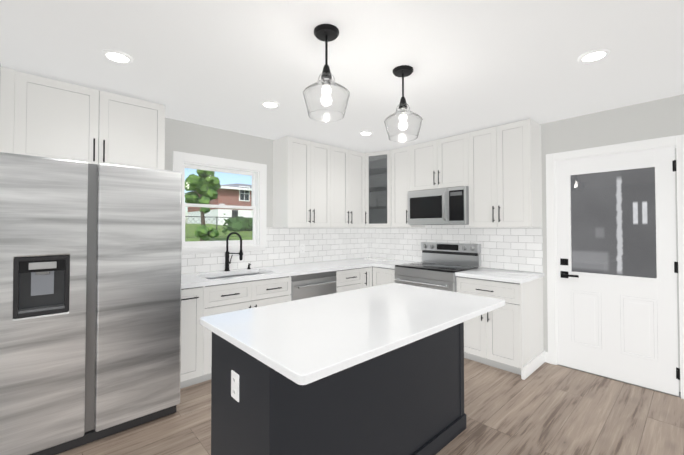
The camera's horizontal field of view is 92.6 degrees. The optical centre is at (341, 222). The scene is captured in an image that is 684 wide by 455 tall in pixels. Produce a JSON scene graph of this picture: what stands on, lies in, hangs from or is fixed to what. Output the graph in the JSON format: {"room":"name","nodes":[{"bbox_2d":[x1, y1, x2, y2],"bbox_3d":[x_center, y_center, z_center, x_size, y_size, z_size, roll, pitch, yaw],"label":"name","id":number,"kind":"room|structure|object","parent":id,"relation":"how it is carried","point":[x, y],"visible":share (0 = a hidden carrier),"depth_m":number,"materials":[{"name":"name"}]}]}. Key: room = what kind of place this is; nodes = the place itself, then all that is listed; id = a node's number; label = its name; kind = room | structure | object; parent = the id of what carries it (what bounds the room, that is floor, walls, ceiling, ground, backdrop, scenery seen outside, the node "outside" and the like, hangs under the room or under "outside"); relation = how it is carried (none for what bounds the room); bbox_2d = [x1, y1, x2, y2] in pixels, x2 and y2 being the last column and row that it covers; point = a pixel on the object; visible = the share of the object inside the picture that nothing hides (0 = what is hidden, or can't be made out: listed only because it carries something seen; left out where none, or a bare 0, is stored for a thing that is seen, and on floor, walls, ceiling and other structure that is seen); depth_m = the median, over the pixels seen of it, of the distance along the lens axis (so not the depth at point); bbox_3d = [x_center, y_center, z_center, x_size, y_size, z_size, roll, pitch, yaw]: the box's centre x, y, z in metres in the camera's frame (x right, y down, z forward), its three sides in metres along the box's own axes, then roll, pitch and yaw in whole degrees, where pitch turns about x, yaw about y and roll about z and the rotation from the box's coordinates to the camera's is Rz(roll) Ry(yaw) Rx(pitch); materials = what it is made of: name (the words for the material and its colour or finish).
{"room":"kitchen","nodes":[
{"label":"kitchen","id":0,"kind":"room"},
{"bbox_2d":[164,118,357,254],"bbox_3d":[-2.187,0.191,2.822,7.240,2.440,0.120,1,-1,-42],"label":"wall","id":1,"kind":"structure","parent":0,"point":[187,137],"depth_m":3.56,"materials":[{"name":"grey paint"}]},
{"bbox_2d":[0,67,164,169],"bbox_3d":[-2.009,-0.713,2.612,0.980,0.610,0.448,1,-1,-42],"label":"upper cabinet","id":2,"kind":"object","parent":1,"relation":"attached to","point":[44,117],"visible":0.83,"depth_m":2.41,"materials":[{"name":"white paint"}]},
{"bbox_2d":[173,151,266,254],"bbox_3d":[-1.318,-0.186,3.594,1.029,1.024,0.161,1,-1,-42],"label":"double-hung window","id":3,"kind":"structure","parent":1,"relation":"in","point":[258,206],"depth_m":3.62,"materials":[{"name":"white paint"}]},
{"bbox_2d":[181,227,369,273],"bbox_3d":[-0.682,0.296,4.110,3.021,0.465,0.007,1,-1,-42],"label":"tile backsplash","id":4,"kind":"structure","parent":1,"relation":"attached to","point":[321,245],"depth_m":4.17,"materials":[{"name":"white tile"}]},
{"bbox_2d":[300,244,304,252],"bbox_3d":[-0.514,0.336,4.251,0.072,0.116,0.008,1,-1,-42],"label":"outlet","id":5,"kind":"object","parent":4,"relation":"attached to","point":[302,248],"visible":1,"depth_m":4.25,"materials":[{"name":"white plastic"}]},
{"bbox_2d":[273,136,336,226],"bbox_3d":[-0.473,-0.465,4.096,0.706,1.052,0.328,1,-1,-42],"label":"upper cabinet","id":6,"kind":"object","parent":1,"relation":"attached to","point":[315,184],"depth_m":3.92,"materials":[{"name":"white paint"}]},
{"bbox_2d":[337,147,364,226],"bbox_3d":[-0.042,-0.459,4.490,0.694,1.052,0.328,1,-1,-42],"label":"upper cabinet","id":7,"kind":"object","parent":1,"relation":"attached to","point":[350,164],"depth_m":4.41,"materials":[{"name":"white paint"}]},
{"bbox_2d":[0,0,683,152],"bbox_3d":[0.048,-1.121,0.402,7.240,0.100,6.740,1,-1,-42],"label":"ceiling","id":8,"kind":"structure","parent":0,"point":[232,65],"depth_m":2.06,"materials":[{"name":"white paint"}]},
{"bbox_2d":[102,49,132,63],"bbox_3d":[-1.408,-1.038,2.051,0.164,0.008,0.164,1,-1,-42],"label":"recessed light","id":9,"kind":"object","parent":8,"relation":"in","point":[116,56],"visible":1,"depth_m":2.04,"materials":[{"name":"white paint"}]},
{"bbox_2d":[261,100,279,107],"bbox_3d":[-0.623,-1.024,2.837,0.164,0.008,0.164,1,-1,-42],"label":"recessed light","id":10,"kind":"object","parent":8,"relation":"in","point":[270,104],"visible":0.96,"depth_m":2.83,"materials":[{"name":"white paint"}]},
{"bbox_2d":[303,24,349,121],"bbox_3d":[-0.085,-0.814,1.787,0.257,0.464,0.257,1,-1,-42],"label":"pendant light","id":11,"kind":"object","parent":8,"relation":"hanging from","point":[326,96],"visible":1,"depth_m":1.73,"materials":[{"name":"clear glass"}]},
{"bbox_2d":[359,131,372,135],"bbox_3d":[0.272,-1.009,3.696,0.164,0.008,0.164,1,-1,-42],"label":"recessed light","id":12,"kind":"object","parent":8,"relation":"in","point":[365,133],"visible":1,"depth_m":3.69,"materials":[{"name":"white paint"}]},
{"bbox_2d":[384,65,421,141],"bbox_3d":[0.416,-0.806,2.224,0.257,0.464,0.257,1,-1,-42],"label":"pendant light","id":13,"kind":"object","parent":8,"relation":"hanging from","point":[403,123],"visible":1,"depth_m":2.16,"materials":[{"name":"clear glass"}]},
{"bbox_2d":[578,48,610,62],"bbox_3d":[1.572,-1.038,2.039,0.164,0.008,0.164,1,-1,-42],"label":"recessed light","id":14,"kind":"object","parent":8,"relation":"in","point":[594,55],"visible":1,"depth_m":2.03,"materials":[{"name":"white paint"}]},
{"bbox_2d":[56,358,683,454],"bbox_3d":[0.048,1.419,0.358,7.240,0.100,6.740,1,-1,-42],"label":"floor","id":15,"kind":"structure","parent":0,"point":[545,408],"depth_m":2.30,"materials":[{"name":"brown wood"}]},
{"bbox_2d":[0,152,181,454],"bbox_3d":[-1.837,0.508,2.399,0.974,1.792,0.888,1,-1,-42],"label":"refrigerator","id":16,"kind":"object","parent":15,"relation":"on","point":[90,302],"visible":1,"depth_m":2.03,"materials":[{"name":"grey metal"}]},
{"bbox_2d":[180,286,203,388],"bbox_3d":[-1.483,0.980,2.932,0.264,0.864,0.644,1,-1,-42],"label":"base cabinet","id":17,"kind":"object","parent":15,"relation":"on","point":[191,372],"visible":0.52,"depth_m":2.75,"materials":[{"name":"white paint"}]},
{"bbox_2d":[199,276,290,382],"bbox_3d":[-1.053,0.987,3.325,0.899,0.864,0.644,1,-1,-42],"label":"base cabinet","id":18,"kind":"object","parent":15,"relation":"on","point":[225,298],"visible":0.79,"depth_m":3.02,"materials":[{"name":"white paint"}]},
{"bbox_2d":[290,271,336,300],"bbox_3d":[-0.475,0.997,3.822,0.617,0.862,0.651,1,-1,-42],"label":"dishwasher","id":19,"kind":"object","parent":15,"relation":"on","point":[304,286],"visible":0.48,"depth_m":3.60,"materials":[{"name":"grey metal"}]},
{"bbox_2d":[211,322,465,454],"bbox_3d":[0.074,0.956,1.953,1.518,0.878,0.634,1,-1,-42],"label":"kitchen island","id":20,"kind":"object","parent":15,"relation":"on","point":[407,399],"visible":0.56,"depth_m":1.56,"materials":[{"name":"black paint"}]},
{"bbox_2d":[200,283,504,384],"bbox_3d":[0.154,0.498,1.847,1.565,0.032,0.890,1,-1,-42],"label":"island countertop","id":21,"kind":"structure","parent":20,"relation":"on","point":[305,341],"depth_m":1.53,"materials":[{"name":"white stone"}]},
{"bbox_2d":[336,268,362,292],"bbox_3d":[-0.094,1.002,4.202,0.449,0.864,0.644,1,-1,-42],"label":"base cabinet","id":22,"kind":"object","parent":15,"relation":"on","point":[349,279],"visible":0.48,"depth_m":3.99,"materials":[{"name":"white paint"}]},
{"bbox_2d":[363,266,394,287],"bbox_3d":[0.477,1.007,4.495,0.788,0.864,0.983,1,-1,-42],"label":"base cabinet","id":23,"kind":"object","parent":15,"relation":"on","point":[374,276],"visible":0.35,"depth_m":4.18,"materials":[{"name":"white paint"}]},
{"bbox_2d":[181,257,393,288],"bbox_3d":[-0.466,0.544,3.875,3.028,0.037,0.638,1,-1,-42],"label":"countertop","id":24,"kind":"structure","parent":23,"relation":"on","point":[190,280],"depth_m":3.53,"materials":[{"name":"white stone"}]},
{"bbox_2d":[224,232,242,270],"bbox_3d":[-1.152,0.308,3.471,0.135,0.420,0.210,1,-1,-42],"label":"faucet","id":25,"kind":"object","parent":24,"relation":"on","point":[227,262],"visible":1,"depth_m":3.48,"materials":[{"name":"black metal"}]},
{"bbox_2d":[204,272,264,278],"bbox_3d":[-1.064,0.654,3.306,0.716,0.200,0.416,1,-1,-42],"label":"undermount sink","id":26,"kind":"object","parent":24,"relation":"in","point":[234,275],"visible":0.04,"depth_m":3.49,"materials":[{"name":"silver metal"}]},
{"bbox_2d":[372,260,415,268],"bbox_3d":[0.755,0.551,4.296,0.658,0.037,0.360,1,-1,-42],"label":"countertop","id":27,"kind":"structure","parent":23,"relation":"on","point":[387,264],"depth_m":4.23,"materials":[{"name":"white stone"}]},
{"bbox_2d":[394,242,480,291],"bbox_3d":[1.106,0.840,3.845,0.702,1.178,0.763,1,-1,-42],"label":"electric range","id":28,"kind":"object","parent":15,"relation":"on","point":[434,274],"visible":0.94,"depth_m":3.81,"materials":[{"name":"grey metal"}]},
{"bbox_2d":[456,276,544,379],"bbox_3d":[1.619,0.988,3.355,0.644,0.864,0.640,1,-1,-42],"label":"base cabinet","id":29,"kind":"object","parent":15,"relation":"on","point":[509,336],"visible":0.73,"depth_m":3.11,"materials":[{"name":"white paint"}]},
{"bbox_2d":[455,267,543,283],"bbox_3d":[1.621,0.535,3.364,0.638,0.038,0.637,1,-1,-42],"label":"countertop","id":30,"kind":"structure","parent":29,"relation":"on","point":[511,276],"depth_m":3.23,"materials":[{"name":"white stone"}]},
{"bbox_2d":[382,94,683,391],"bbox_3d":[2.733,0.240,2.755,0.170,2.540,6.620,1,-1,-42],"label":"wall","id":31,"kind":"structure","parent":0,"point":[660,118],"depth_m":2.96,"materials":[{"name":"grey paint"}]},
{"bbox_2d":[358,150,390,227],"bbox_3d":[0.492,-0.455,4.727,0.486,1.053,0.698,1,-1,-42],"label":"glass-front cabinet","id":32,"kind":"object","parent":31,"relation":"attached to","point":[377,189],"depth_m":4.56,"materials":[{"name":"grey"}]},
{"bbox_2d":[391,146,424,226],"bbox_3d":[0.881,-0.460,4.393,0.364,1.053,0.319,1,-1,-42],"label":"upper cabinet","id":33,"kind":"object","parent":31,"relation":"attached to","point":[400,173],"visible":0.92,"depth_m":4.31,"materials":[{"name":"white paint"}]},
{"bbox_2d":[411,133,468,190],"bbox_3d":[1.247,-0.696,3.997,0.364,0.596,0.764,1,-1,-42],"label":"upper cabinet","id":34,"kind":"object","parent":31,"relation":"attached to","point":[439,163],"visible":0.79,"depth_m":3.86,"materials":[{"name":"white paint"}]},
{"bbox_2d":[408,186,468,224],"bbox_3d":[1.204,-0.184,3.949,0.441,0.420,0.757,1,-1,-42],"label":"microwave","id":35,"kind":"object","parent":34,"relation":"attached to","point":[445,206],"visible":0.96,"depth_m":3.79,"materials":[{"name":"grey metal"}]},
{"bbox_2d":[370,225,542,272],"bbox_3d":[1.250,0.283,4.243,0.007,0.495,2.403,1,-1,-42],"label":"tile backsplash","id":36,"kind":"structure","parent":31,"relation":"attached to","point":[515,248],"depth_m":3.83,"materials":[{"name":"white tile"}]},
{"bbox_2d":[468,118,541,226],"bbox_3d":[1.717,-0.476,3.480,0.364,1.053,0.626,1,-1,-42],"label":"upper cabinet","id":37,"kind":"object","parent":31,"relation":"attached to","point":[505,173],"visible":1,"depth_m":3.33,"materials":[{"name":"white paint"}]},
{"bbox_2d":[545,352,547,362],"bbox_3d":[0.048,1.317,0.360,6.999,0.105,6.499,1,-1,-42],"label":"baseboard","id":38,"kind":"structure","parent":31,"relation":"attached to","point":[546,356],"depth_m":3.31,"materials":[{"name":"white paint"}]},
{"bbox_2d":[546,134,683,398],"bbox_3d":[2.469,0.357,2.991,0.137,2.114,1.005,1,-1,-42],"label":"door frame","id":39,"kind":"structure","parent":31,"relation":"attached to","point":[677,142],"depth_m":3.07,"materials":[{"name":"white paint"}]},
{"bbox_2d":[556,146,679,395],"bbox_3d":[2.428,0.394,2.949,0.098,2.024,0.847,1,-1,-42],"label":"door","id":40,"kind":"structure","parent":31,"relation":"in","point":[617,272],"depth_m":2.92,"materials":[{"name":"white paint"}]},
{"label":"outside","id":41,"kind":"structure","parent":0,"visible":0},
{"bbox_2d":[185,224,252,241],"bbox_3d":[-12.167,1.242,41.121,110.000,2.241,69.875,1,-1,-42],"label":"lawn","id":42,"kind":"structure","parent":41,"point":[195,238],"depth_m":21.57,"materials":[{"name":"green plant"}]},
{"bbox_2d":[185,170,220,240],"bbox_3d":[-6.859,-0.838,16.089,1.810,3.952,1.357,1,-1,-42],"label":"tree","id":43,"kind":"object","parent":42,"relation":"on","point":[201,180],"depth_m":15.89,"materials":[{"name":"green plant"}]},
{"bbox_2d":[194,224,218,240],"bbox_3d":[-6.287,0.468,15.223,1.020,0.771,0.798,1,-1,-42],"label":"shrub","id":44,"kind":"object","parent":42,"relation":"on","point":[212,230],"depth_m":15.06,"materials":[{"name":"green plant"}]},
{"bbox_2d":[185,216,252,236],"bbox_3d":[-5.417,0.318,21.473,15.304,1.290,0.060,1,-1,-42],"label":"fence","id":45,"kind":"object","parent":42,"relation":"on","point":[216,224],"depth_m":20.02,"materials":[{"name":"grey"}]},
{"bbox_2d":[185,184,252,224],"bbox_3d":[-10.265,-1.853,39.428,13.900,5.269,9.920,1,-1,-42],"label":"house","id":46,"kind":"structure","parent":42,"relation":"on","point":[244,191],"depth_m":32.98,"materials":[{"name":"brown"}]},
{"bbox_2d":[222,214,227,234],"bbox_3d":[-6.217,0.084,17.347,0.313,1.127,0.277,1,-1,-42],"label":"conifer shrub","id":47,"kind":"object","parent":42,"relation":"on","point":[224,230],"depth_m":17.30,"materials":[{"name":"green plant"}]},
{"bbox_2d":[227,216,252,231],"bbox_3d":[-7.912,0.224,26.038,2.605,1.466,2.311,1,-1,-42],"label":"hedge","id":48,"kind":"object","parent":42,"relation":"on","point":[239,227],"depth_m":25.13,"materials":[{"name":"green plant"}]}
]}

